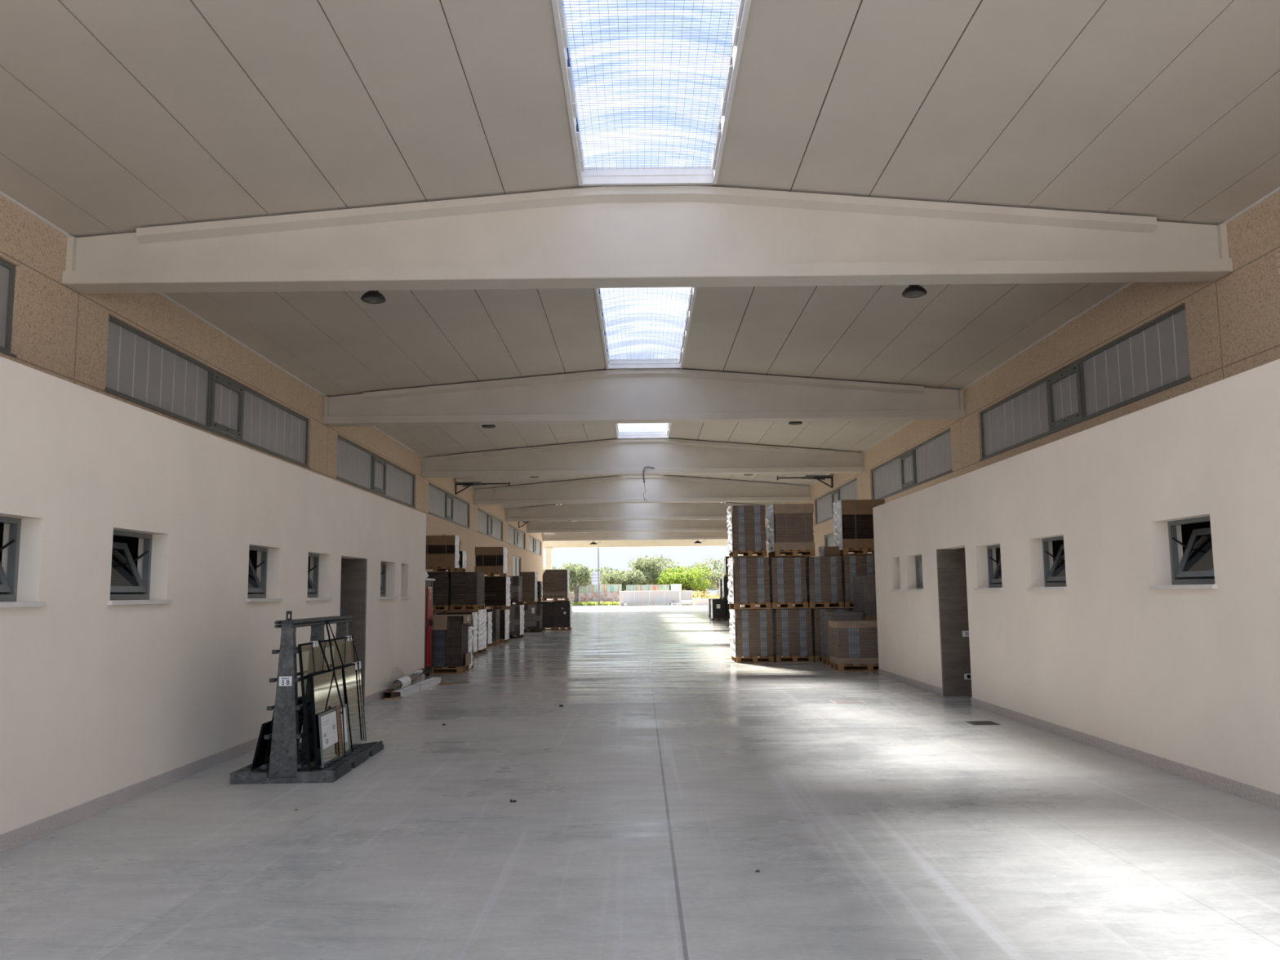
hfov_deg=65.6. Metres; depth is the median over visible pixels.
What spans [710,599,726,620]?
load
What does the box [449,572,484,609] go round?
load
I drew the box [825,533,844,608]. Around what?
door
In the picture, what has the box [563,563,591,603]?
tree
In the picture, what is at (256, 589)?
window
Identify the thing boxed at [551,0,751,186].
window
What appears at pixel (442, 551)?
load
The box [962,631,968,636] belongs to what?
wall plate
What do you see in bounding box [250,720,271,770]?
glass
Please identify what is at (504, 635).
load
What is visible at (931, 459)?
window
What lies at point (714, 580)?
tree
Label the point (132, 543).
wall
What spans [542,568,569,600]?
load
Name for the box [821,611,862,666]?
load
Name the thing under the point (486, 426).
lamp
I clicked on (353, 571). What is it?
door
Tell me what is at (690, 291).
frame
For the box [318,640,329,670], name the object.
strap
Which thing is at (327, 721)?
glass
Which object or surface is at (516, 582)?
load
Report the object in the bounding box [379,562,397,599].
window
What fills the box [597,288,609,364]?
window frame
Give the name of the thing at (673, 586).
kiosk
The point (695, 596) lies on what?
dry grass
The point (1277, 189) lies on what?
trim
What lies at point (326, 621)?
strap
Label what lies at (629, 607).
yard
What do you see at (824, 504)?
window
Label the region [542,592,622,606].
wall
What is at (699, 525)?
roof beam
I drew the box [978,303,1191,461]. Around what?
window
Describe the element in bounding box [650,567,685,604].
tree
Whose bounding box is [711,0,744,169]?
frame
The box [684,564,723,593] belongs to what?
tree
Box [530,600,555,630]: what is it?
load
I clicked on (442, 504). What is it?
window
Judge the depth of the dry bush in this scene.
130.11 m
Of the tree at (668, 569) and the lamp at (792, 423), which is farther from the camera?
the tree at (668, 569)
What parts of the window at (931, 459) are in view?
pane, vent sash, pane, pane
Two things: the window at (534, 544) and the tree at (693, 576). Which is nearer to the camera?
the window at (534, 544)
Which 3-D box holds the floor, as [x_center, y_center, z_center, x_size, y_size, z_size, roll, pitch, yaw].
[0.161,6.519,42.853,15.677,0.250,90.032,-1,-7,0]
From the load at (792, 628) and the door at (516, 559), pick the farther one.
the door at (516, 559)
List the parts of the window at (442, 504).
pane, pane, vent sash, pane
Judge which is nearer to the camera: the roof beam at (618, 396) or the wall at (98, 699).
the wall at (98, 699)
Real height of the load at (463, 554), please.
0.570 m
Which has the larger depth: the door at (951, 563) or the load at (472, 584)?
the load at (472, 584)
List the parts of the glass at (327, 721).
edge strip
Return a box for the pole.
[597,547,599,605]
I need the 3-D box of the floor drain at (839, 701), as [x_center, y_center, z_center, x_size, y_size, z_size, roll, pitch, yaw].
[2.828,3.013,13.481,0.430,0.004,0.470,-1,-7,0]
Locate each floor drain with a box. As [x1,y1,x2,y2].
[830,699,867,704]
[964,720,1000,724]
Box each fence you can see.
[578,584,622,592]
[626,584,669,605]
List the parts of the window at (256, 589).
pane, sash, frame, sill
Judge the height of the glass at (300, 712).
0.328 m
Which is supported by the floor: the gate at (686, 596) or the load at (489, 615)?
the load at (489, 615)
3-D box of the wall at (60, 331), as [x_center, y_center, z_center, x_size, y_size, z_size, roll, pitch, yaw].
[-7.634,2.538,37.845,0.240,6.700,78.982,-1,-7,0]
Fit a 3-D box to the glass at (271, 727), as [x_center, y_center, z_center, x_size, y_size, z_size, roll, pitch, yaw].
[-3.103,2.006,8.235,0.097,0.185,0.086,0,-7,-1]
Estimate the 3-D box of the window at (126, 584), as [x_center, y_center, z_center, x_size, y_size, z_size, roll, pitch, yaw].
[-4.018,0.678,7.670,0.399,0.564,0.932,-1,-7,0]
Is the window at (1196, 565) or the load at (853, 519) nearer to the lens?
the window at (1196, 565)
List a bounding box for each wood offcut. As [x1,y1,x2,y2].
[382,697,394,700]
[391,696,403,699]
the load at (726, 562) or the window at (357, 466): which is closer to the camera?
the window at (357, 466)
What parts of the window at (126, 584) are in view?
pane, sash, frame, sill, stay arm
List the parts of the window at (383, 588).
sash, frame, sill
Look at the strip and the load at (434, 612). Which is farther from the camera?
the load at (434, 612)
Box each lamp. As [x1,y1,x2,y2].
[360,290,386,303]
[481,424,495,428]
[788,421,802,425]
[902,284,927,297]
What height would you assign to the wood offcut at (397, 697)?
0.022 m
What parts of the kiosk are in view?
door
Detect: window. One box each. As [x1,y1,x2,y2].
[0,257,17,357]
[0,515,46,607]
[104,315,311,468]
[107,529,172,604]
[246,546,283,601]
[306,553,333,600]
[336,435,416,508]
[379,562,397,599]
[427,482,470,528]
[477,508,502,541]
[507,524,525,550]
[528,535,541,555]
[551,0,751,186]
[594,287,697,369]
[614,422,671,439]
[764,525,767,544]
[814,477,857,524]
[871,428,952,499]
[905,555,924,591]
[974,544,1003,590]
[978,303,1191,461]
[1027,535,1067,590]
[1149,515,1217,589]
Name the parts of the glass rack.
rail, post, number plate, post, post, rail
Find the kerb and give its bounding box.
[572,604,619,606]
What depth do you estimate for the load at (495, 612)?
29.77 m
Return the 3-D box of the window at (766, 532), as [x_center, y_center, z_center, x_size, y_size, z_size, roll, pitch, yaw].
[7.794,3.379,61.001,0.150,1.130,8.730,-1,-7,0]
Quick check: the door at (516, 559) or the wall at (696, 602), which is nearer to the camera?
the door at (516, 559)
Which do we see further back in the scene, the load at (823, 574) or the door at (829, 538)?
the door at (829, 538)
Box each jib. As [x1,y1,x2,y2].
[454,481,510,494]
[518,520,554,528]
[777,475,833,488]
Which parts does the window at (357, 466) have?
pane, pane, vent sash, pane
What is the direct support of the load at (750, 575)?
on the load at (750, 631)
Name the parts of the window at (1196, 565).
stay arm, sill, frame, sash, pane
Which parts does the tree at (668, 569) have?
crown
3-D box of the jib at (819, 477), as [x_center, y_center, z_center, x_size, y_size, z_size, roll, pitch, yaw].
[6.619,0.085,39.848,2.230,0.490,0.640,-1,-7,0]
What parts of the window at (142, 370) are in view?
pane, pane, vent sash, pane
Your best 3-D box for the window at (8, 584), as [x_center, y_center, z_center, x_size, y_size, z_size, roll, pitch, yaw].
[-4.018,0.481,5.948,0.399,0.564,0.930,-1,-7,0]
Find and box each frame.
[558,0,584,171]
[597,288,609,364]
[679,287,693,363]
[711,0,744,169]
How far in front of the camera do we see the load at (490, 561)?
31.14 m
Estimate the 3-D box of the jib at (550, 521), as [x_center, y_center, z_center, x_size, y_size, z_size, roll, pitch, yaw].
[-6.432,2.731,61.686,2.230,0.490,0.640,-1,-7,0]
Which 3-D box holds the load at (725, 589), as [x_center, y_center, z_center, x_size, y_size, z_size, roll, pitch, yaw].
[4.869,5.838,53.788,0.831,1.195,1.036,-1,-7,0]
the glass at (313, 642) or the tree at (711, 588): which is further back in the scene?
the tree at (711, 588)
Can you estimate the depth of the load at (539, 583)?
41.88 m
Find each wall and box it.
[0,195,542,608]
[0,356,426,834]
[112,535,310,594]
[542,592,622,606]
[693,598,711,605]
[739,191,1279,608]
[872,359,1279,794]
[995,520,1210,582]
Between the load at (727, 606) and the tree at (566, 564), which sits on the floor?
the load at (727, 606)
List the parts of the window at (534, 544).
pane, vent sash, pane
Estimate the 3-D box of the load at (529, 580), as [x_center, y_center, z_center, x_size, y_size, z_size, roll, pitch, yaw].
[-4.515,4.378,40.269,0.687,1.314,1.026,-1,-7,0]
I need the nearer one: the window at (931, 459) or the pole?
the window at (931, 459)
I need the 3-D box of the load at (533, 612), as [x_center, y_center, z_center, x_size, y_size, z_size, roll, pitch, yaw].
[-4.379,5.581,40.221,0.772,1.118,1.222,-1,-7,0]
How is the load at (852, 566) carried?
on the load at (849, 609)
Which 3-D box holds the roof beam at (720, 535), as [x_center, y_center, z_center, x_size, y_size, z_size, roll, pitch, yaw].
[0.083,4.060,77.194,15.269,1.239,0.450,-1,-7,0]
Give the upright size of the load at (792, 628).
1.139 m
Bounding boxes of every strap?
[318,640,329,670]
[324,620,345,753]
[327,619,353,751]
[351,635,364,740]
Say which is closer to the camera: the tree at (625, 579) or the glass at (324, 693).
the glass at (324, 693)
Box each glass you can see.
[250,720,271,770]
[263,737,271,764]
[269,709,274,733]
[297,635,355,770]
[297,695,303,733]
[309,661,366,768]
[318,703,350,768]
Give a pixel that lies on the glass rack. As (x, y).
(284, 766)
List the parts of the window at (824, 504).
pane, vent sash, pane, pane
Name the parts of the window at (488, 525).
pane, vent sash, pane, pane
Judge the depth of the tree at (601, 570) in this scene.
129.63 m
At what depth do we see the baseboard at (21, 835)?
7.29 m
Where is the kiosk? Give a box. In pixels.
[670,583,682,605]
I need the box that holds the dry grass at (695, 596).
[683,595,719,605]
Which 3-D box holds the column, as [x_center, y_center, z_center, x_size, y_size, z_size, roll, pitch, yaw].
[-8.034,8.769,87.429,0.720,5.559,0.500,-1,-7,0]
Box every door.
[340,558,367,702]
[513,555,519,604]
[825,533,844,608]
[936,547,972,696]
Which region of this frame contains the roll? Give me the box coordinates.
[391,674,420,689]
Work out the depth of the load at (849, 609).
21.52 m
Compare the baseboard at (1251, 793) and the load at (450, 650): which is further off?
the load at (450, 650)
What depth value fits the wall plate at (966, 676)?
14.10 m
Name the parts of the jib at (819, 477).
arm plate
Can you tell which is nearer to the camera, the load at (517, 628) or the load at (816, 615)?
the load at (816, 615)
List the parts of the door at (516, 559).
frame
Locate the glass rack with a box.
[229,608,383,784]
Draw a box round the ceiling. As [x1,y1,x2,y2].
[0,0,1279,522]
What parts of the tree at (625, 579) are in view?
crown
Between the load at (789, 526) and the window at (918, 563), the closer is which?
the window at (918, 563)
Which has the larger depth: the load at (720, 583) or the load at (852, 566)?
the load at (720, 583)
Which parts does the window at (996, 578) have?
sill, frame, sash, pane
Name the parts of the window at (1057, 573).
sill, frame, sash, pane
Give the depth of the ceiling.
11.20 m
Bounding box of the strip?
[437,681,469,685]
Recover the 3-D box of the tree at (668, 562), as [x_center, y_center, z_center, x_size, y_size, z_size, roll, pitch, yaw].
[2.219,13.308,132.904,6.834,6.793,5.869,-1,-7,0]
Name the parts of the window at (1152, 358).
pane, vent sash, pane, pane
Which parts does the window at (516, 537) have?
pane, vent sash, pane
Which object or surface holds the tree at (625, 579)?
on the field
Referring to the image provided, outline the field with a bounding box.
[622,593,717,606]
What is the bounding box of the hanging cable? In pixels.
[642,466,654,502]
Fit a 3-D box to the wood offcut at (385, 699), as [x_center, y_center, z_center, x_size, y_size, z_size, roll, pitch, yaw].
[-3.647,3.187,14.451,0.070,0.022,0.240,-4,-7,28]
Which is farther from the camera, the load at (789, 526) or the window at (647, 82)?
the load at (789, 526)
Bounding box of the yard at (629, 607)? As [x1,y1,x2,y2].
[572,604,707,611]
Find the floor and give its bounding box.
[0,609,1279,959]
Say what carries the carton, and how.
on the floor
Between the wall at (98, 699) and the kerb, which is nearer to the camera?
the wall at (98, 699)
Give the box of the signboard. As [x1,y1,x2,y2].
[591,571,599,584]
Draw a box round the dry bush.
[692,589,710,597]
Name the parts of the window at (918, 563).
sill, frame, sash, pane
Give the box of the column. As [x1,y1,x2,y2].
[544,547,552,601]
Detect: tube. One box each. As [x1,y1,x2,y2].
[382,688,395,698]
[409,667,426,683]
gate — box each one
[619,590,679,606]
[680,590,693,605]
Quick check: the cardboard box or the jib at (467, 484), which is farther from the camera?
the jib at (467, 484)
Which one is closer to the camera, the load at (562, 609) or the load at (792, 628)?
the load at (792, 628)
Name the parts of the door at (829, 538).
frame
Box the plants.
[572,601,619,605]
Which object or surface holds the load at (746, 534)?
on the load at (750, 575)
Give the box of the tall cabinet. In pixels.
[424,577,435,675]
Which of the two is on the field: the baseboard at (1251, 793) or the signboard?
the signboard
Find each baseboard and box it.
[0,674,424,853]
[878,668,1279,810]
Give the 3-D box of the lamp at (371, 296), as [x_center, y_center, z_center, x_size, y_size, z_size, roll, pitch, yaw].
[-3.754,-2.994,14.006,0.344,0.990,0.344,-1,-7,0]
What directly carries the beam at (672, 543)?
on the column
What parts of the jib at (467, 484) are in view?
arm plate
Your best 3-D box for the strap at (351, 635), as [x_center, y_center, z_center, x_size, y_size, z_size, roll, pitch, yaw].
[-2.737,2.011,9.628,0.143,1.006,0.015,2,-7,-18]
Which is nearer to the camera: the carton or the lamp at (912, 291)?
the lamp at (912, 291)
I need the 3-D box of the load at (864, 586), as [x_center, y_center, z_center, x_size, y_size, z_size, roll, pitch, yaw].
[4.837,2.447,20.441,0.692,0.976,1.042,-1,-7,0]
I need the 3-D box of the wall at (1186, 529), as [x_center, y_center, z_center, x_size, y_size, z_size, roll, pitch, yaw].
[6.167,1.486,12.977,3.244,2.850,0.120,-1,-7,0]
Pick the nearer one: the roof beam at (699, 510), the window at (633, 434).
the window at (633, 434)
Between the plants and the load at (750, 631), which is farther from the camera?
the plants
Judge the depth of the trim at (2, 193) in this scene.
17.06 m
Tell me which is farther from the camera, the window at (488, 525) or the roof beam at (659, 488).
the window at (488, 525)
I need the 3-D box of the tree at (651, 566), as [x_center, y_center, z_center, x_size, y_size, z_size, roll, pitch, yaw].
[0.326,12.980,128.135,6.639,6.383,4.967,-1,-7,0]
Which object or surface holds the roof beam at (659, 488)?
attached to the ceiling
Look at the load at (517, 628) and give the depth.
34.32 m
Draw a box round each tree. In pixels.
[542,562,590,592]
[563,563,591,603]
[576,566,625,584]
[600,568,646,604]
[617,556,667,585]
[631,554,681,584]
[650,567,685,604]
[657,564,712,591]
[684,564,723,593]
[688,557,724,589]
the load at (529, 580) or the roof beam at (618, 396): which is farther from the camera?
the load at (529, 580)
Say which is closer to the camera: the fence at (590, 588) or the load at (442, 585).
the load at (442, 585)
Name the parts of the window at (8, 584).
sash, stay arm, frame, sill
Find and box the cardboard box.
[817,546,839,556]
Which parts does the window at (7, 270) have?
pane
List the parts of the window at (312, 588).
pane, sash, frame, sill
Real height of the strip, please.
0.064 m
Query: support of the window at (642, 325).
attached to the ceiling
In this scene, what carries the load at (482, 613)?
on the floor
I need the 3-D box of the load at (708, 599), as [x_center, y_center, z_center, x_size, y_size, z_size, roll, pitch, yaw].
[4.683,8.003,62.352,0.837,1.118,0.924,-1,-7,0]
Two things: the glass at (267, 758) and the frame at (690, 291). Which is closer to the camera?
the glass at (267, 758)
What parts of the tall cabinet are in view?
door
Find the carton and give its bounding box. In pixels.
[392,677,440,697]
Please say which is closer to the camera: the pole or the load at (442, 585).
the load at (442, 585)
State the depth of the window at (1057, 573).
10.76 m
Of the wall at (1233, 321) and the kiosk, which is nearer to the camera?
the wall at (1233, 321)
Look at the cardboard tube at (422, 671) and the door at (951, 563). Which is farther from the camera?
the cardboard tube at (422, 671)
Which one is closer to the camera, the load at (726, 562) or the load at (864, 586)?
the load at (864, 586)
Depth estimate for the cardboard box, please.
21.77 m
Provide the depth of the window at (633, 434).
34.30 m
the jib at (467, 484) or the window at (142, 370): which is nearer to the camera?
the window at (142, 370)
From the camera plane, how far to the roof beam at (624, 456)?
34.44 m
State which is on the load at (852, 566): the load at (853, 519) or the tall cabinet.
the load at (853, 519)
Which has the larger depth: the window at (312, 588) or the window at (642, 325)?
the window at (642, 325)
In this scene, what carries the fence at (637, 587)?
on the field
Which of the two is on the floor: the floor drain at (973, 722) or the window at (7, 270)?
the floor drain at (973, 722)
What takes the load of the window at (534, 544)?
in the wall at (60, 331)
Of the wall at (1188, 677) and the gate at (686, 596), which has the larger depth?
the gate at (686, 596)
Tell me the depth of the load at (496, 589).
31.04 m
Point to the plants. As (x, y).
(579, 603)
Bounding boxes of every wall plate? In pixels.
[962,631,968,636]
[964,673,971,679]
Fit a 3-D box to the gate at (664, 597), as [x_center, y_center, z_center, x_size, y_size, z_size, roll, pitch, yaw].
[1.105,13.735,115.163,6.990,1.790,0.225,-1,-7,0]
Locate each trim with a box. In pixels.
[0,191,506,509]
[781,186,1279,503]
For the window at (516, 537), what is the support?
in the wall at (60, 331)
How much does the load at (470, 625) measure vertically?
1.079 m
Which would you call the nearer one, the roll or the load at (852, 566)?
the roll
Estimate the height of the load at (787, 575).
1.114 m
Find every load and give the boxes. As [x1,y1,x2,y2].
[425,535,459,572]
[426,572,453,610]
[429,614,471,674]
[432,610,445,614]
[436,612,478,656]
[440,551,466,572]
[441,616,474,670]
[445,608,487,654]
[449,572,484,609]
[474,546,507,577]
[483,576,511,609]
[486,608,500,645]
[486,612,492,648]
[492,608,510,643]
[497,604,524,638]
[508,576,522,604]
[519,571,537,604]
[523,604,542,632]
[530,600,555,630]
[537,581,542,601]
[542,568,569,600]
[554,600,572,630]
[707,598,719,616]
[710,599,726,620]
[718,579,727,599]
[721,576,737,599]
[724,555,728,576]
[725,599,740,620]
[726,505,767,558]
[726,557,771,608]
[728,608,773,662]
[765,503,815,558]
[768,557,808,608]
[769,608,813,662]
[804,556,844,608]
[805,608,848,662]
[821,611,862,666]
[828,619,879,671]
[832,499,884,555]
[839,555,875,607]
[845,608,854,611]
[853,575,876,620]
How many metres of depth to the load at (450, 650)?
19.15 m
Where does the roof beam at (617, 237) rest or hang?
attached to the ceiling
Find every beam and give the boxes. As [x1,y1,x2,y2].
[62,186,1232,293]
[323,368,964,426]
[422,438,863,477]
[473,475,810,505]
[505,502,768,521]
[527,519,728,533]
[542,530,728,541]
[542,539,728,547]
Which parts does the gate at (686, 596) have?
panel, kick plate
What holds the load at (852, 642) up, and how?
on the floor
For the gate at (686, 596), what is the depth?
115.61 m
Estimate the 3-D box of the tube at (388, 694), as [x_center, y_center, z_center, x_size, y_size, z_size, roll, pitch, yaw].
[-3.717,3.209,14.962,0.120,0.095,0.740,-1,-7,0]
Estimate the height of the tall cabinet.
1.815 m
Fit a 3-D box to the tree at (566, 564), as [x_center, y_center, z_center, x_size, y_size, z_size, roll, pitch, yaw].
[-10.018,13.330,127.168,7.304,5.686,5.781,-1,-7,0]
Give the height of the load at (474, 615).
1.075 m
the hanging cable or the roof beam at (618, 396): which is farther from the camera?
the hanging cable
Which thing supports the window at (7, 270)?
in the wall at (60, 331)
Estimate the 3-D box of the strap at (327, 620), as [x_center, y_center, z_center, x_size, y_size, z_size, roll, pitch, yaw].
[-2.752,1.897,9.128,0.307,1.253,0.031,5,-9,-42]

